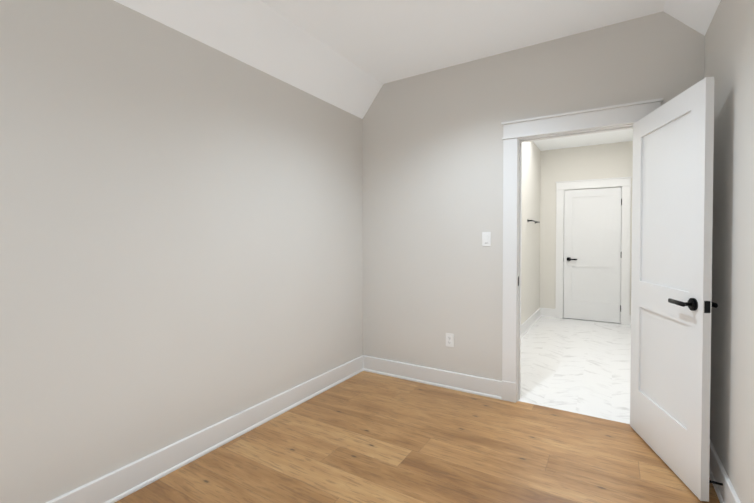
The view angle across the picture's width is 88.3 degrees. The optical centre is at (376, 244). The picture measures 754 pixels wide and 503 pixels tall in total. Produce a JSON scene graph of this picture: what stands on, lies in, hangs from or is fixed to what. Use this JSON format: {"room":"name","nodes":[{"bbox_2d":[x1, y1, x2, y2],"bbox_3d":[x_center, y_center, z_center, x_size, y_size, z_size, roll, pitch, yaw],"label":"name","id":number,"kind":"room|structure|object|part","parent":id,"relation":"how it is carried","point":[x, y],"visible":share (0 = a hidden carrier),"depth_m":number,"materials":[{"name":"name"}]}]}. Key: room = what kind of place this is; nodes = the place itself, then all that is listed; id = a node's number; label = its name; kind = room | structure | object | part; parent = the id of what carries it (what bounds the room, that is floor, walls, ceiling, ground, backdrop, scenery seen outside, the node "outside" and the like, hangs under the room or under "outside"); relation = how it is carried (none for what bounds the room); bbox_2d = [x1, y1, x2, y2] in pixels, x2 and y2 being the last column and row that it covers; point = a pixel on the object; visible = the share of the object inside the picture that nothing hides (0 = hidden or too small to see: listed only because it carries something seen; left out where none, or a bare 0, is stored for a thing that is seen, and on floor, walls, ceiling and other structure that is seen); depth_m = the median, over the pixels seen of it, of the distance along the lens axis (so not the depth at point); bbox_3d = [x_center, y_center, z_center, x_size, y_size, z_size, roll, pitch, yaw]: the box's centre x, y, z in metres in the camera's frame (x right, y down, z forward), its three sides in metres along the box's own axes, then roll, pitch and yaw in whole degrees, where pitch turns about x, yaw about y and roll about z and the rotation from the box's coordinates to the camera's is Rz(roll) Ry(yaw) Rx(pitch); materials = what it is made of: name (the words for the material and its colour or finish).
{"room":"empty bedroom","nodes":[
{"label":"empty bedroom","id":0,"kind":"room"},
{"bbox_2d":[0,0,362,502],"bbox_3d":[-1.271,0.030,2.006,0.120,2.420,4.400,1,1,31],"label":"wall","id":1,"kind":"structure","parent":0,"point":[181,235],"depth_m":2.02,"materials":[{"name":"paint"}]},
{"bbox_2d":[46,356,362,502],"bbox_3d":[-1.208,1.171,1.985,0.027,0.140,4.160,1,1,31],"label":"baseboard","id":2,"kind":"structure","parent":1,"relation":"attached to","point":[122,482],"depth_m":2.25,"materials":[{"name":"paint"}]},
{"bbox_2d":[115,371,719,502],"bbox_3d":[-0.158,1.282,1.290,2.785,0.060,4.300,1,1,31],"label":"floor","id":3,"kind":"structure","parent":0,"point":[365,437],"depth_m":2.24,"materials":[{"name":"brown wood"}]},
{"bbox_2d":[114,0,720,118],"bbox_3d":[-0.163,-1.458,1.240,2.785,0.580,4.280,1,1,31],"label":"ceiling","id":4,"kind":"structure","parent":0,"point":[352,56],"depth_m":2.61,"materials":[{"name":"paint"}]},
{"bbox_2d":[521,141,540,324],"bbox_3d":[1.724,-0.303,4.909,0.120,3.000,3.680,1,1,31],"label":"wall","id":5,"kind":"structure","parent":0,"point":[530,250],"depth_m":5.61,"materials":[{"name":"paint"}]},
{"bbox_2d":[521,308,540,337],"bbox_3d":[1.756,1.128,4.841,0.027,0.140,3.560,1,1,31],"label":"baseboard","id":6,"kind":"structure","parent":5,"relation":"attached to","point":[530,322],"depth_m":5.57,"materials":[{"name":"paint"}]},
{"bbox_2d":[363,11,704,380],"bbox_3d":[0.979,-0.277,3.139,2.545,3.000,0.120,1,1,31],"label":"wall","id":7,"kind":"structure","parent":0,"point":[432,189],"depth_m":3.23,"materials":[{"name":"paint"}]},
{"bbox_2d":[362,355,501,399],"bbox_3d":[0.422,1.149,3.413,1.330,0.140,0.027,1,1,31],"label":"baseboard","id":8,"kind":"structure","parent":7,"relation":"attached to","point":[481,386],"depth_m":3.36,"materials":[{"name":"paint"}]},
{"bbox_2d":[446,333,453,346],"bbox_3d":[0.617,0.812,3.300,0.070,0.115,0.009,1,1,31],"label":"duplex electrical outlet","id":9,"kind":"object","parent":7,"relation":"attached to","point":[449,339],"visible":1,"depth_m":3.29,"materials":[{"name":"white plastic"}]},
{"bbox_2d":[482,232,490,245],"bbox_3d":[0.880,-0.043,3.125,0.070,0.115,0.012,1,1,31],"label":"light switch","id":10,"kind":"object","parent":7,"relation":"attached to","point":[486,238],"visible":1,"depth_m":3.12,"materials":[{"name":"white plastic"}]},
{"bbox_2d":[501,123,633,402],"bbox_3d":[1.447,0.198,2.846,1.003,2.060,0.146,1,1,31],"label":"door frame","id":11,"kind":"structure","parent":7,"relation":"attached to","point":[509,316],"depth_m":3.02,"materials":[{"name":"paint"}]},
{"bbox_2d":[630,77,717,501],"bbox_3d":[1.650,0.215,2.228,0.154,2.025,0.778,0,1,11],"label":"door leaf","id":12,"kind":"structure","parent":11,"relation":"attached to","point":[672,303],"depth_m":2.10,"materials":[{"name":"paint"}]},
{"bbox_3d":[1.593,0.296,1.944,0.154,0.062,0.196,0,1,11],"label":"handle","id":13,"kind":"part","parent":12,"relation":"part of","materials":[{"name":"black metal"}]},
{"bbox_2d":[501,98,662,139],"bbox_3d":[1.413,-0.881,2.775,1.019,0.132,0.036,1,1,31],"label":"trim","id":14,"kind":"structure","parent":7,"relation":"attached to","point":[617,115],"depth_m":2.75,"materials":[{"name":"paint"}]},
{"bbox_2d":[518,317,630,423],"bbox_3d":[2.327,1.233,4.508,1.590,0.060,3.780,1,1,31],"label":"floor","id":15,"kind":"structure","parent":0,"point":[580,366],"depth_m":3.83,"materials":[{"name":"white tile"}]},
{"bbox_2d":[533,129,632,150],"bbox_3d":[2.321,-1.647,4.455,1.350,0.300,3.560,1,1,31],"label":"ceiling","id":16,"kind":"structure","parent":0,"point":[590,139],"depth_m":5.65,"materials":[{"name":"paint"}]},
{"bbox_2d":[540,141,632,314],"bbox_3d":[3.277,-0.321,6.048,1.350,3.000,0.120,1,1,31],"label":"wall","id":17,"kind":"structure","parent":0,"point":[609,160],"depth_m":6.17,"materials":[{"name":"paint"}]},
{"bbox_2d":[541,308,554,317],"bbox_3d":[2.764,1.106,6.295,0.240,0.140,0.027,1,1,31],"label":"baseboard","id":18,"kind":"structure","parent":17,"relation":"attached to","point":[547,312],"depth_m":6.29,"materials":[{"name":"paint"}]},
{"bbox_2d":[563,187,621,322],"bbox_3d":[3.312,0.158,5.984,0.778,2.025,0.154,1,1,31],"label":"door leaf","id":19,"kind":"structure","parent":17,"relation":"in","point":[592,250],"depth_m":5.97,"materials":[{"name":"paint"}]},
{"bbox_2d":[555,186,630,324],"bbox_3d":[3.324,0.150,6.012,1.003,2.060,0.146,1,1,31],"label":"door frame","id":20,"kind":"structure","parent":17,"relation":"attached to","point":[625,266],"depth_m":5.76,"materials":[{"name":"paint"}]},
{"bbox_2d":[555,177,631,189],"bbox_3d":[3.290,-0.929,5.940,1.019,0.132,0.036,1,1,31],"label":"trim","id":21,"kind":"structure","parent":17,"relation":"attached to","point":[597,183],"depth_m":5.92,"materials":[{"name":"paint"}]},
{"bbox_2d":[704,0,753,502],"bbox_3d":[1.007,-0.004,0.622,0.120,2.530,4.400,1,1,31],"label":"wall","id":22,"kind":"structure","parent":0,"point":[729,54],"depth_m":1.80,"materials":[{"name":"paint"}]},
{"bbox_2d":[709,480,722,485],"bbox_3d":[1.640,1.157,1.887,0.072,0.032,0.032,1,1,31],"label":"door stop","id":23,"kind":"object","parent":22,"relation":"attached to","point":[714,482],"visible":0.5,"depth_m":1.88,"materials":[{"name":"black metal"}]},
{"bbox_2d":[709,440,740,502],"bbox_3d":[0.944,1.191,0.678,0.027,0.140,4.160,1,1,31],"label":"baseboard","id":24,"kind":"structure","parent":22,"relation":"attached to","point":[726,492],"depth_m":1.91,"materials":[{"name":"paint"}]}
]}

